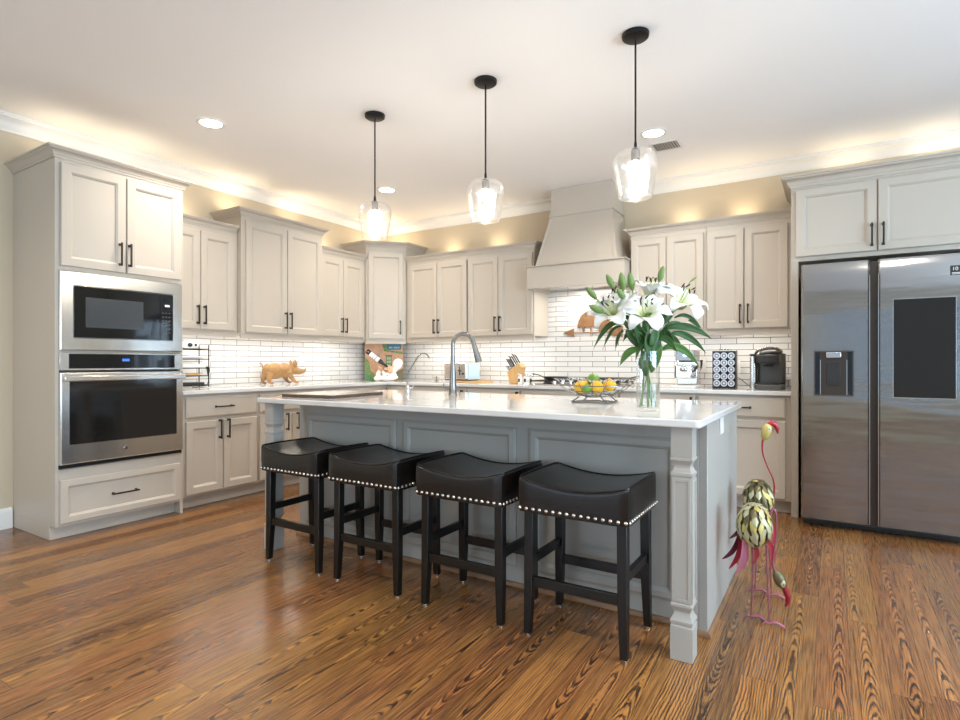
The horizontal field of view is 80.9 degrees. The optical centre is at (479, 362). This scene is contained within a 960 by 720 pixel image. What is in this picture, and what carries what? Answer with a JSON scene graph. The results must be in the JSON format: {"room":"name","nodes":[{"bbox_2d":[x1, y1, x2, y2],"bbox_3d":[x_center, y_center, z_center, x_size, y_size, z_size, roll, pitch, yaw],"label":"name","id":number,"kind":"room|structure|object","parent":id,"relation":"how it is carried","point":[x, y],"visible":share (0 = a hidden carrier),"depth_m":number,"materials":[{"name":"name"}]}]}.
{"room":"kitchen","nodes":[
{"label":"kitchen","id":0,"kind":"room"},
{"bbox_2d":[0,130,381,509],"bbox_3d":[-3.663,-0.271,3.255,0.150,2.800,9.000,0,0,32],"label":"wall","id":1,"kind":"structure","parent":0,"point":[199,201],"depth_m":3.85,"materials":[{"name":"paint"}]},
{"bbox_2d":[0,507,12,529],"bbox_3d":[-4.578,1.059,1.628,0.016,0.140,5.230,0,0,32],"label":"baseboard","id":2,"kind":"structure","parent":1,"relation":"attached to","point":[6,514],"depth_m":3.81,"materials":[{"name":"paint"}]},
{"bbox_2d":[183,213,238,336],"bbox_3d":[-2.423,-0.704,4.735,0.384,0.965,0.664,0,0,32],"label":"upper cabinet","id":3,"kind":"object","parent":1,"relation":"attached to","point":[209,246],"visible":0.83,"depth_m":4.71,"materials":[{"name":"paint"}]},
{"bbox_2d":[183,330,236,336],"bbox_3d":[-2.329,-0.242,4.677,0.050,0.042,0.664,0,0,32],"label":"light","id":4,"kind":"object","parent":3,"relation":"attached to","point":[223,333],"depth_m":4.75,"materials":[{"name":"paint"}]},
{"bbox_2d":[209,206,329,340],"bbox_3d":[-1.980,-0.779,5.400,0.436,1.136,1.035,0,0,32],"label":"upper cabinet","id":5,"kind":"object","parent":1,"relation":"attached to","point":[279,259],"visible":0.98,"depth_m":5.22,"materials":[{"name":"paint"}]},
{"bbox_2d":[240,333,321,340],"bbox_3d":[-1.851,-0.232,5.320,0.020,0.042,0.925,0,0,32],"label":"light","id":6,"kind":"object","parent":5,"relation":"attached to","point":[275,336],"depth_m":5.31,"materials":[{"name":"paint"}]},
{"bbox_2d":[183,335,364,386],"bbox_3d":[-1.988,-0.028,5.789,0.012,0.486,2.902,0,0,32],"label":"tiled wall","id":7,"kind":"structure","parent":1,"relation":"attached to","point":[233,360],"depth_m":5.59,"materials":[{"name":"white tile"}]},
{"bbox_2d":[203,361,209,373],"bbox_3d":[-2.445,0.049,5.035,0.007,0.116,0.072,0,0,32],"label":"wall outlet","id":8,"kind":"object","parent":7,"relation":"attached to","point":[205,363],"visible":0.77,"depth_m":5.02,"materials":[{"name":"white plastic"}]},
{"bbox_2d":[299,353,304,363],"bbox_3d":[-1.879,-0.036,5.943,0.007,0.116,0.072,0,0,32],"label":"wall outlet","id":9,"kind":"object","parent":7,"relation":"attached to","point":[301,355],"visible":1,"depth_m":5.94,"materials":[{"name":"white plastic"}]},
{"bbox_2d":[322,245,367,341],"bbox_3d":[-1.579,-0.704,6.089,0.384,0.965,0.660,0,0,32],"label":"upper cabinet","id":10,"kind":"object","parent":1,"relation":"attached to","point":[343,272],"visible":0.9,"depth_m":6.00,"materials":[{"name":"paint"}]},
{"bbox_2d":[322,337,364,341],"bbox_3d":[-1.485,-0.242,6.030,0.050,0.042,0.660,0,0,32],"label":"light","id":11,"kind":"object","parent":10,"relation":"attached to","point":[342,339],"depth_m":6.05,"materials":[{"name":"paint"}]},
{"bbox_2d":[0,0,959,225],"bbox_3d":[-0.205,-1.721,1.099,8.400,0.100,9.400,0,0,32],"label":"ceiling","id":12,"kind":"structure","parent":0,"point":[292,84],"depth_m":3.39,"materials":[{"name":"paint"}]},
{"bbox_2d":[196,117,225,128],"bbox_3d":[-1.879,-1.667,3.934,0.190,0.005,0.190,0,0,32],"label":"recessed light","id":13,"kind":"object","parent":12,"relation":"in","point":[211,123],"visible":1,"depth_m":3.93,"materials":[{"name":"white plastic"}]},
{"bbox_2d":[358,111,391,238],"bbox_3d":[-0.710,-1.254,3.804,0.224,0.830,0.224,0,0,32],"label":"pendant light","id":14,"kind":"object","parent":12,"relation":"hanging from","point":[374,116],"visible":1,"depth_m":3.80,"materials":[{"name":"black metal"}]},
{"bbox_2d":[372,196,377,210],"bbox_3d":[-0.710,-1.072,3.804,0.044,0.093,0.044,0,0,32],"label":"socket","id":15,"kind":"object","parent":14,"relation":"attached to","point":[374,204],"depth_m":3.79,"materials":[{"name":"silver metal"}]},
{"bbox_2d":[377,187,396,192],"bbox_3d":[-0.904,-1.667,5.459,0.190,0.005,0.190,0,0,32],"label":"recessed light","id":16,"kind":"object","parent":12,"relation":"in","point":[381,189],"visible":1,"depth_m":5.46,"materials":[{"name":"white plastic"}]},
{"bbox_2d":[467,75,503,220],"bbox_3d":[0.033,-1.254,3.341,0.224,0.830,0.224,0,0,32],"label":"pendant light","id":17,"kind":"object","parent":12,"relation":"hanging from","point":[485,82],"visible":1,"depth_m":3.33,"materials":[{"name":"clear glass"}]},
{"bbox_2d":[482,173,488,189],"bbox_3d":[0.033,-1.072,3.341,0.044,0.093,0.044,0,0,32],"label":"socket","id":18,"kind":"object","parent":17,"relation":"attached to","point":[485,182],"depth_m":3.33,"materials":[{"name":"silver metal"}]},
{"bbox_2d":[613,26,658,201],"bbox_3d":[0.792,-1.254,2.868,0.224,0.830,0.224,0,0,32],"label":"pendant light","id":19,"kind":"object","parent":12,"relation":"hanging from","point":[637,35],"visible":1,"depth_m":2.86,"materials":[{"name":"clear glass"}]},
{"bbox_2d":[631,142,639,161],"bbox_3d":[0.792,-1.072,2.868,0.044,0.093,0.044,0,0,32],"label":"socket","id":20,"kind":"object","parent":19,"relation":"attached to","point":[635,153],"depth_m":2.85,"materials":[{"name":"silver metal"}]},
{"bbox_2d":[640,128,666,138],"bbox_3d":[1.264,-1.667,4.108,0.190,0.005,0.190,0,0,32],"label":"recessed light","id":21,"kind":"object","parent":12,"relation":"in","point":[652,133],"visible":1,"depth_m":4.11,"materials":[{"name":"white plastic"}]},
{"bbox_2d":[648,138,683,152],"bbox_3d":[1.434,-1.667,4.343,0.230,0.007,0.200,0,0,32],"label":"ceiling vent","id":22,"kind":"object","parent":12,"relation":"in","point":[672,144],"visible":0.99,"depth_m":4.34,"materials":[{"name":"white plastic"}]},
{"bbox_2d":[0,483,959,719],"bbox_3d":[-0.205,1.179,1.099,8.400,0.100,9.400,0,0,32],"label":"floor","id":23,"kind":"structure","parent":0,"point":[186,615],"depth_m":2.31,"materials":[{"name":"brown wood"}]},
{"bbox_2d":[4,142,193,539],"bbox_3d":[-2.688,-0.111,4.024,0.692,2.478,0.927,0,0,32],"label":"tall cabinet","id":24,"kind":"object","parent":23,"relation":"on","point":[74,210],"visible":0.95,"depth_m":3.73,"materials":[{"name":"paint"}]},
{"bbox_2d":[58,270,181,351],"bbox_3d":[-2.674,-0.328,4.014,0.605,0.504,0.782,0,0,32],"label":"microwave","id":25,"kind":"object","parent":24,"relation":"in","point":[97,312],"visible":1,"depth_m":3.80,"materials":[{"name":"silver metal"}]},
{"bbox_2d":[58,352,185,469],"bbox_3d":[-2.650,0.307,4.000,0.662,0.738,0.788,0,0,32],"label":"wall oven","id":26,"kind":"object","parent":24,"relation":"in","point":[113,407],"visible":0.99,"depth_m":3.80,"materials":[{"name":"silver metal"}]},
{"bbox_2d":[183,391,256,508],"bbox_3d":[-2.306,0.688,4.667,0.654,0.881,0.672,0,0,32],"label":"base cabinet","id":27,"kind":"object","parent":23,"relation":"on","point":[220,429],"visible":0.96,"depth_m":4.49,"materials":[{"name":"paint"}]},
{"bbox_2d":[252,388,319,492],"bbox_3d":[-1.946,0.688,5.246,0.654,0.881,0.690,0,0,32],"label":"base cabinet","id":28,"kind":"object","parent":23,"relation":"on","point":[291,426],"visible":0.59,"depth_m":5.02,"materials":[{"name":"paint"}]},
{"bbox_2d":[260,437,368,574],"bbox_3d":[-0.946,0.795,3.244,0.477,0.666,0.411,0,0,32],"label":"bar stool","id":29,"kind":"object","parent":23,"relation":"on","point":[308,457],"visible":0.75,"depth_m":3.16,"materials":[{"name":"black leather"}]},
{"bbox_2d":[320,386,367,390],"bbox_3d":[-1.588,0.688,5.820,0.654,0.881,0.660,0,0,32],"label":"base cabinet","id":30,"kind":"object","parent":23,"relation":"on","point":[354,388],"visible":0.02,"depth_m":5.71,"materials":[{"name":"paint"}]},
{"bbox_2d":[328,444,444,596],"bbox_3d":[-0.485,0.795,2.957,0.477,0.666,0.411,0,0,32],"label":"bar stool","id":31,"kind":"object","parent":23,"relation":"on","point":[380,467],"visible":0.79,"depth_m":2.86,"materials":[{"name":"black leather"}]},
{"bbox_2d":[368,385,405,390],"bbox_3d":[-1.073,0.688,6.415,0.898,0.881,0.892,0,0,32],"label":"base cabinet","id":32,"kind":"object","parent":23,"relation":"on","point":[374,387],"visible":0.12,"depth_m":6.11,"materials":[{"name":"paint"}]},
{"bbox_2d":[183,380,790,395],"bbox_3d":[-0.078,0.231,4.603,4.506,0.032,2.917,0,0,32],"label":"countertop","id":33,"kind":"structure","parent":32,"relation":"on","point":[306,385],"depth_m":5.00,"materials":[{"name":"stone"}]},
{"bbox_2d":[183,345,208,386],"bbox_3d":[-2.456,0.032,4.653,0.149,0.356,0.379,0,0,32],"label":"wire rack","id":34,"kind":"object","parent":33,"relation":"on","point":[199,349],"visible":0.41,"depth_m":4.75,"materials":[{"name":"black metal"}]},
{"bbox_2d":[183,342,198,348],"bbox_3d":[-2.424,-0.143,4.698,0.096,0.055,0.120,0,0,32],"label":"gadget","id":35,"kind":"object","parent":34,"relation":"on","point":[185,344],"visible":0.85,"depth_m":4.67,"materials":[{"name":"plastic"}]},
{"bbox_2d":[183,356,201,358],"bbox_3d":[-2.464,-0.041,4.640,0.120,0.020,0.300,0,0,32],"label":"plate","id":36,"kind":"object","parent":34,"relation":"on","point":[184,357],"visible":0.49,"depth_m":4.66,"materials":[{"name":"ceramic"}]},
{"bbox_2d":[183,364,202,367],"bbox_3d":[-2.456,0.029,4.653,0.120,0.030,0.290,0,0,32],"label":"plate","id":37,"kind":"object","parent":34,"relation":"in","point":[184,365],"visible":0.49,"depth_m":4.67,"materials":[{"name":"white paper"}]},
{"bbox_2d":[183,382,204,384],"bbox_3d":[-2.456,0.178,4.653,0.120,0.022,0.310,0,0,32],"label":"router","id":38,"kind":"object","parent":34,"relation":"on","point":[184,383],"visible":0.49,"depth_m":4.67,"materials":[{"name":"black plastic"}]},
{"bbox_2d":[259,360,305,383],"bbox_3d":[-1.940,0.094,5.566,0.129,0.238,0.565,0,0,32],"label":"pig","id":39,"kind":"object","parent":33,"relation":"on","point":[273,370],"visible":1,"depth_m":5.48},
{"bbox_2d":[365,344,402,379],"bbox_3d":[-1.138,-0.012,6.686,0.448,0.451,0.048,0,0,-13],"label":"canvas painting","id":40,"kind":"object","parent":33,"relation":"on","point":[388,353],"visible":0.73,"depth_m":6.68,"materials":[{"name":"fabric"}]},
{"bbox_2d":[374,358,402,380],"bbox_3d":[-1.050,0.085,6.453,0.329,0.258,0.137,0,0,-6],"label":"chef figurine","id":41,"kind":"object","parent":33,"relation":"on","point":[389,373],"visible":1,"depth_m":6.41,"materials":[{"name":"white ceramic"}]},
{"bbox_2d":[365,349,387,366],"bbox_3d":[-1.164,-0.036,6.399,0.271,0.227,0.057,0,0,-6],"label":"wine bottle","id":42,"kind":"object","parent":41,"relation":"attached to","point":[371,354],"visible":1,"depth_m":6.38,"materials":[{"name":"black glass"}]},
{"bbox_2d":[444,363,479,380],"bbox_3d":[-0.201,0.100,6.079,0.328,0.190,0.245,0,0,32],"label":"toaster","id":43,"kind":"object","parent":33,"relation":"on","point":[464,371],"visible":0.9,"depth_m":5.97,"materials":[{"name":"silver metal"}]},
{"bbox_2d":[456,380,492,382],"bbox_3d":[-0.083,0.205,6.020,0.380,0.018,0.270,0,0,32],"label":"cutting board","id":44,"kind":"object","parent":33,"relation":"on","point":[474,381],"visible":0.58,"depth_m":5.90,"materials":[{"name":"brown wood"}]},
{"bbox_2d":[507,363,525,383],"bbox_3d":[0.371,0.113,5.725,0.165,0.203,0.110,0,0,32],"label":"knife block","id":45,"kind":"object","parent":33,"relation":"on","point":[520,368],"visible":0.91,"depth_m":5.68,"materials":[{"name":"brown wood"}]},
{"bbox_2d":[518,374,522,383],"bbox_3d":[0.401,0.165,5.635,0.048,0.099,0.049,0,0,32],"label":"spice shaker","id":46,"kind":"object","parent":33,"relation":"on","point":[520,378],"visible":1,"depth_m":5.62,"materials":[{"name":"white ceramic"}]},
{"bbox_2d":[524,374,527,383],"bbox_3d":[0.459,0.165,5.613,0.048,0.099,0.049,0,0,32],"label":"spice shaker","id":47,"kind":"object","parent":33,"relation":"on","point":[525,375],"visible":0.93,"depth_m":5.59,"materials":[{"name":"white ceramic"}]},
{"bbox_2d":[524,379,634,385],"bbox_3d":[0.939,0.193,5.306,0.910,0.044,0.524,0,0,32],"label":"gas cooktop","id":48,"kind":"object","parent":33,"relation":"in","point":[543,381],"visible":0.42,"depth_m":5.26,"materials":[{"name":"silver metal"}]},
{"bbox_2d":[532,373,566,379],"bbox_3d":[0.685,0.139,5.529,0.377,0.062,0.252,0,0,32],"label":"skillet","id":49,"kind":"object","parent":48,"relation":"on","point":[544,377],"visible":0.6,"depth_m":5.46,"materials":[{"name":"metal"}]},
{"bbox_2d":[600,376,639,380],"bbox_3d":[1.266,0.144,5.167,0.402,0.051,0.280,0,0,32],"label":"pan","id":50,"kind":"object","parent":48,"relation":"on","point":[635,376],"visible":0.34,"depth_m":5.10,"materials":[{"name":"metal"}]},
{"bbox_2d":[672,351,701,387],"bbox_3d":[1.786,0.059,4.837,0.216,0.312,0.290,0,0,32],"label":"espresso machine","id":51,"kind":"object","parent":33,"relation":"on","point":[686,371],"visible":0.93,"depth_m":4.77,"materials":[{"name":"white plastic"}]},
{"bbox_2d":[672,384,701,387],"bbox_3d":[1.780,0.204,4.841,0.200,0.020,0.290,0,0,32],"label":"drip tray","id":52,"kind":"object","parent":51,"relation":"on","point":[677,385],"depth_m":4.73,"materials":[{"name":"white plastic"}]},
{"bbox_2d":[712,349,737,388],"bbox_3d":[2.026,0.052,4.658,0.176,0.325,0.120,0,0,32],"label":"tower","id":53,"kind":"object","parent":33,"relation":"on","point":[718,351],"visible":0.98,"depth_m":4.65,"materials":[{"name":"black metal"}]},
{"bbox_2d":[728,380,734,386],"bbox_3d":[2.055,0.172,4.601,0.053,0.053,0.045,0,0,32],"label":"pod","id":54,"kind":"object","parent":53,"relation":"in","point":[731,383],"visible":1,"depth_m":4.58,"materials":[{"name":"metal"}]},
{"bbox_2d":[728,373,734,379],"bbox_3d":[2.055,0.116,4.601,0.053,0.053,0.045,0,0,32],"label":"pod","id":55,"kind":"object","parent":53,"relation":"in","point":[731,376],"visible":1,"depth_m":4.58,"materials":[{"name":"metal"}]},
{"bbox_2d":[728,366,734,372],"bbox_3d":[2.055,0.059,4.601,0.053,0.053,0.045,0,0,32],"label":"pod","id":56,"kind":"object","parent":53,"relation":"in","point":[731,369],"visible":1,"depth_m":4.58,"materials":[{"name":"metal"}]},
{"bbox_2d":[749,346,785,389],"bbox_3d":[2.296,0.045,4.502,0.249,0.339,0.292,0,0,32],"label":"coffee maker","id":57,"kind":"object","parent":33,"relation":"on","point":[768,367],"visible":1,"depth_m":4.46,"materials":[{"name":"grey plastic"}]},
{"bbox_2d":[410,385,467,392],"bbox_3d":[-0.305,0.688,6.077,0.760,0.881,0.654,0,0,32],"label":"base cabinet","id":58,"kind":"object","parent":23,"relation":"on","point":[415,388],"visible":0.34,"depth_m":5.84,"materials":[{"name":"paint"}]},
{"bbox_2d":[415,452,541,626],"bbox_3d":[0.002,0.795,2.653,0.477,0.666,0.411,0,0,32],"label":"bar stool","id":59,"kind":"object","parent":23,"relation":"on","point":[464,478],"visible":0.82,"depth_m":2.55,"materials":[{"name":"black leather"}]},
{"bbox_2d":[468,387,520,393],"bbox_3d":[0.274,0.688,5.716,0.600,0.881,0.654,0,0,32],"label":"base cabinet","id":60,"kind":"object","parent":23,"relation":"on","point":[470,389],"visible":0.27,"depth_m":5.46,"materials":[{"name":"paint"}]},
{"bbox_2d":[264,403,739,663],"bbox_3d":[0.018,0.686,3.229,2.554,0.883,1.090,0,0,32],"label":"kitchen island","id":61,"kind":"object","parent":23,"relation":"on","point":[693,522],"visible":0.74,"depth_m":2.67,"materials":[{"name":"paint"}]},
{"bbox_2d":[257,390,741,428],"bbox_3d":[0.030,0.229,3.227,2.553,0.030,1.161,0,0,32],"label":"countertop","id":62,"kind":"structure","parent":61,"relation":"on","point":[696,414],"depth_m":2.74,"materials":[{"name":"stone"}]},
{"bbox_2d":[282,390,382,398],"bbox_3d":[-0.934,0.204,3.607,0.410,0.020,0.500,0,0,26],"label":"serving board","id":63,"kind":"object","parent":62,"relation":"on","point":[333,394],"visible":1,"depth_m":3.50,"materials":[{"name":"brown wood"}]},
{"bbox_2d":[405,353,429,393],"bbox_3d":[-0.421,0.074,3.783,0.176,0.279,0.043,0,0,12],"label":"water faucet","id":64,"kind":"object","parent":62,"relation":"on","point":[408,387],"visible":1,"depth_m":3.79,"materials":[{"name":"silver metal"}]},
{"bbox_2d":[443,332,481,394],"bbox_3d":[-0.115,0.008,3.663,0.264,0.411,0.060,0,0,10],"label":"kitchen faucet","id":65,"kind":"object","parent":62,"relation":"on","point":[452,389],"visible":0.99,"depth_m":3.65,"materials":[{"name":"silver metal"}]},
{"bbox_2d":[554,377,636,403],"bbox_3d":[0.612,0.149,3.006,0.446,0.129,0.414,0,0,32],"label":"fruit bowl","id":66,"kind":"object","parent":62,"relation":"on","point":[601,396],"visible":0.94,"depth_m":2.94,"materials":[{"name":"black metal"}]},
{"bbox_2d":[574,380,586,393],"bbox_3d":[0.538,0.132,2.999,0.071,0.071,0.069,0,0,32],"label":"lemon","id":67,"kind":"object","parent":66,"relation":"in","point":[577,383],"visible":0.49,"depth_m":2.98,"materials":[{"name":"yellow food"}]},
{"bbox_2d":[582,384,590,393],"bbox_3d":[0.561,0.140,2.953,0.050,0.051,0.049,0,0,-15],"label":"lime","id":68,"kind":"object","parent":66,"relation":"in","point":[583,388],"visible":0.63,"depth_m":2.94,"materials":[{"name":"green food"}]},
{"bbox_2d":[587,374,599,384],"bbox_3d":[0.606,0.093,3.015,0.066,0.066,0.066,0,0,32],"label":"lime","id":69,"kind":"object","parent":66,"relation":"in","point":[591,376],"visible":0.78,"depth_m":2.99,"materials":[{"name":"green food"}]},
{"bbox_2d":[591,381,603,393],"bbox_3d":[0.612,0.132,2.949,0.068,0.071,0.070,0,0,9],"label":"lemon","id":70,"kind":"object","parent":66,"relation":"in","point":[595,383],"visible":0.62,"depth_m":2.92,"materials":[{"name":"yellow food"}]},
{"bbox_2d":[603,378,615,391],"bbox_3d":[0.686,0.121,2.983,0.072,0.072,0.072,0,0,32],"label":"lemon","id":71,"kind":"object","parent":66,"relation":"in","point":[609,383],"visible":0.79,"depth_m":2.96,"materials":[{"name":"yellow food"}]},
{"bbox_3d":[0.736,0.081,2.469,0.100,0.264,0.100,0,0,32],"label":"glass vase","id":72,"kind":"object","parent":62,"relation":"on","visible":0},
{"bbox_2d":[586,287,656,406],"bbox_3d":[0.607,-0.068,2.426,0.305,0.528,0.173,0,0,15],"label":"stem","id":73,"kind":"object","parent":72,"relation":"in","point":[605,310],"visible":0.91,"depth_m":2.44,"materials":[{"name":"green plant"}]},
{"bbox_2d":[595,286,658,406],"bbox_3d":[0.640,-0.072,2.496,0.260,0.536,0.178,0,0,2],"label":"stem","id":74,"kind":"object","parent":72,"relation":"in","point":[654,336],"visible":0.63,"depth_m":2.44,"materials":[{"name":"green plant"}]},
{"bbox_2d":[603,272,652,406],"bbox_3d":[0.657,-0.099,2.477,0.214,0.591,0.095,0,0,-13],"label":"stem","id":75,"kind":"object","parent":72,"relation":"in","point":[622,282],"visible":0.66,"depth_m":2.47,"materials":[{"name":"green plant"}]},
{"bbox_2d":[616,294,698,406],"bbox_3d":[0.752,-0.051,2.382,0.345,0.492,0.159,0,0,16],"label":"stem","id":76,"kind":"object","parent":72,"relation":"in","point":[651,309],"visible":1,"depth_m":2.41,"materials":[{"name":"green plant"}]},
{"bbox_2d":[634,266,680,352],"bbox_3d":[0.773,-0.116,2.485,0.211,0.624,0.189,0,0,32],"label":"stem","id":77,"kind":"object","parent":72,"relation":"in","point":[648,288],"visible":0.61,"depth_m":2.49,"materials":[{"name":"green plant"}]},
{"bbox_2d":[639,277,710,406],"bbox_3d":[0.861,-0.089,2.448,0.274,0.571,0.190,0,0,-27],"label":"stem","id":78,"kind":"object","parent":72,"relation":"in","point":[681,298],"visible":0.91,"depth_m":2.46,"materials":[{"name":"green plant"}]},
{"bbox_2d":[720,417,723,434],"bbox_3d":[1.113,0.287,2.593,0.006,0.083,0.080,0,0,32],"label":"outlet plate","id":79,"kind":"object","parent":61,"relation":"attached to","point":[721,419],"depth_m":2.58,"materials":[{"name":"white plastic"}]},
{"bbox_2d":[521,389,619,397],"bbox_3d":[0.933,0.688,5.305,0.950,0.881,0.654,0,0,32],"label":"base cabinet","id":80,"kind":"object","parent":23,"relation":"on","point":[555,392],"visible":0.02,"depth_m":5.14,"materials":[{"name":"paint"}]},
{"bbox_2d":[517,462,657,662],"bbox_3d":[0.457,0.795,2.369,0.477,0.666,0.411,0,0,32],"label":"bar stool","id":81,"kind":"object","parent":23,"relation":"on","point":[561,491],"visible":1,"depth_m":2.28,"materials":[{"name":"black leather"}]},
{"bbox_2d":[620,391,696,399],"bbox_3d":[1.605,0.688,4.886,0.630,0.881,0.654,0,0,32],"label":"base cabinet","id":82,"kind":"object","parent":23,"relation":"on","point":[626,394],"visible":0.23,"depth_m":4.62,"materials":[{"name":"paint"}]},
{"bbox_2d":[697,393,790,512],"bbox_3d":[2.153,0.688,4.545,0.656,0.881,0.654,0,0,32],"label":"base cabinet","id":83,"kind":"object","parent":23,"relation":"on","point":[756,411],"visible":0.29,"depth_m":4.23,"materials":[{"name":"paint"}]},
{"bbox_2d":[722,502,790,628],"bbox_3d":[1.195,0.867,2.435,0.246,0.519,0.137,0,0,-3],"label":"flamingo","id":84,"kind":"object","parent":23,"relation":"on","point":[754,524],"visible":1,"depth_m":2.40,"materials":[{"name":"gold metal"}]},
{"bbox_2d":[729,420,784,599],"bbox_3d":[1.341,0.702,2.727,0.238,0.850,0.134,0,0,8],"label":"flamingo","id":85,"kind":"object","parent":23,"relation":"on","point":[755,491],"visible":0.72,"depth_m":2.70,"materials":[{"name":"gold metal"}]},
{"bbox_2d":[781,149,959,517],"bbox_3d":[2.870,-0.108,4.070,1.190,2.472,0.705,0,0,32],"label":"tall cabinet","id":86,"kind":"object","parent":23,"relation":"on","point":[908,206],"visible":0.98,"depth_m":3.86,"materials":[{"name":"paint"}]},
{"bbox_2d":[801,253,959,541],"bbox_3d":[2.808,0.227,3.981,0.908,1.795,0.842,0,0,32],"label":"refrigerator","id":87,"kind":"object","parent":23,"relation":"on","point":[880,339],"visible":1,"depth_m":3.64,"materials":[{"name":"grey metal"}]},
{"bbox_2d":[382,147,959,386],"bbox_3d":[2.215,-0.271,4.982,8.300,2.800,0.150,0,0,32],"label":"wall","id":88,"kind":"structure","parent":0,"point":[766,193],"depth_m":5.25,"materials":[{"name":"paint"}]},
{"bbox_2d":[341,240,427,343],"bbox_3d":[-1.105,-0.781,6.544,0.708,1.144,0.708,0,0,32],"label":"upper cabinet","id":89,"kind":"object","parent":88,"relation":"attached to","point":[385,263],"visible":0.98,"depth_m":6.33,"materials":[{"name":"paint"}]},
{"bbox_2d":[404,250,467,342],"bbox_3d":[-0.409,-0.704,6.301,0.826,0.965,0.384,0,0,32],"label":"upper cabinet","id":90,"kind":"object","parent":88,"relation":"attached to","point":[437,283],"visible":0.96,"depth_m":6.14,"materials":[{"name":"paint"}]},
{"bbox_2d":[407,337,467,342],"bbox_3d":[-0.468,-0.242,6.207,0.826,0.042,0.050,0,0,32],"label":"light","id":91,"kind":"object","parent":90,"relation":"attached to","point":[409,339],"depth_m":6.21,"materials":[{"name":"paint"}]},
{"bbox_2d":[0,110,959,236],"bbox_3d":[-0.205,-1.617,1.099,7.999,0.105,8.999,0,0,32],"label":"trim","id":92,"kind":"structure","parent":88,"relation":"attached to","point":[12,123],"depth_m":4.79,"materials":[{"name":"paint"}]},
{"bbox_2d":[465,240,547,340],"bbox_3d":[0.296,-0.704,5.862,0.832,0.965,0.386,0,0,32],"label":"upper cabinet","id":93,"kind":"object","parent":88,"relation":"attached to","point":[501,307],"visible":0.94,"depth_m":5.72,"materials":[{"name":"paint"}]},
{"bbox_2d":[468,336,534,340],"bbox_3d":[0.216,-0.242,5.780,0.782,0.042,0.050,0,0,32],"label":"light","id":94,"kind":"object","parent":93,"relation":"attached to","point":[477,338],"depth_m":5.75,"materials":[{"name":"paint"}]},
{"bbox_2d":[524,179,630,293],"bbox_3d":[0.977,-1.185,5.361,0.997,0.969,0.513,0,0,32],"label":"range hood","id":95,"kind":"object","parent":88,"relation":"attached to","point":[585,240],"visible":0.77,"depth_m":5.23,"materials":[{"name":"paint"}]},
{"bbox_2d":[403,286,790,387],"bbox_3d":[0.695,-0.278,5.834,4.492,0.986,0.012,0,0,32],"label":"tiled wall","id":96,"kind":"structure","parent":88,"relation":"attached to","point":[559,353],"depth_m":5.67,"materials":[{"name":"white tile"}]},
{"bbox_2d":[564,311,622,336],"bbox_3d":[1.105,-0.378,5.562,0.619,0.273,0.010,0,0,32],"label":"wall art","id":97,"kind":"object","parent":96,"relation":"attached to","point":[584,321],"visible":0.78,"depth_m":5.58},
{"bbox_2d":[700,359,705,371],"bbox_3d":[1.976,0.029,5.023,0.072,0.116,0.007,0,0,32],"label":"wall outlet","id":98,"kind":"object","parent":96,"relation":"attached to","point":[703,369],"visible":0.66,"depth_m":5.01,"materials":[{"name":"white plastic"}]},
{"bbox_2d":[737,360,739,372],"bbox_3d":[2.214,0.039,4.875,0.072,0.116,0.007,0,0,32],"label":"wall outlet","id":99,"kind":"object","parent":96,"relation":"attached to","point":[738,361],"visible":0.34,"depth_m":4.86,"materials":[{"name":"white plastic"}]},
{"bbox_2d":[624,219,705,336],"bbox_3d":[1.670,-0.704,5.005,0.686,0.965,0.386,0,0,32],"label":"upper cabinet","id":100,"kind":"object","parent":88,"relation":"attached to","point":[680,247],"visible":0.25,"depth_m":4.83,"materials":[{"name":"paint"}]},
{"bbox_2d":[650,331,705,336],"bbox_3d":[1.633,-0.242,4.897,0.636,0.042,0.050,0,0,32],"label":"light","id":101,"kind":"object","parent":100,"relation":"attached to","point":[692,333],"depth_m":4.76,"materials":[{"name":"paint"}]},
{"bbox_2d":[705,208,790,335],"bbox_3d":[2.232,-0.704,4.654,0.634,0.965,0.384,0,0,32],"label":"upper cabinet","id":102,"kind":"object","parent":88,"relation":"attached to","point":[748,256],"visible":0.88,"depth_m":4.51,"materials":[{"name":"paint"}]},
{"bbox_2d":[706,329,790,335],"bbox_3d":[2.173,-0.242,4.560,0.634,0.042,0.050,0,0,32],"label":"light","id":103,"kind":"object","parent":102,"relation":"attached to","point":[711,332],"depth_m":4.55,"materials":[{"name":"paint"}]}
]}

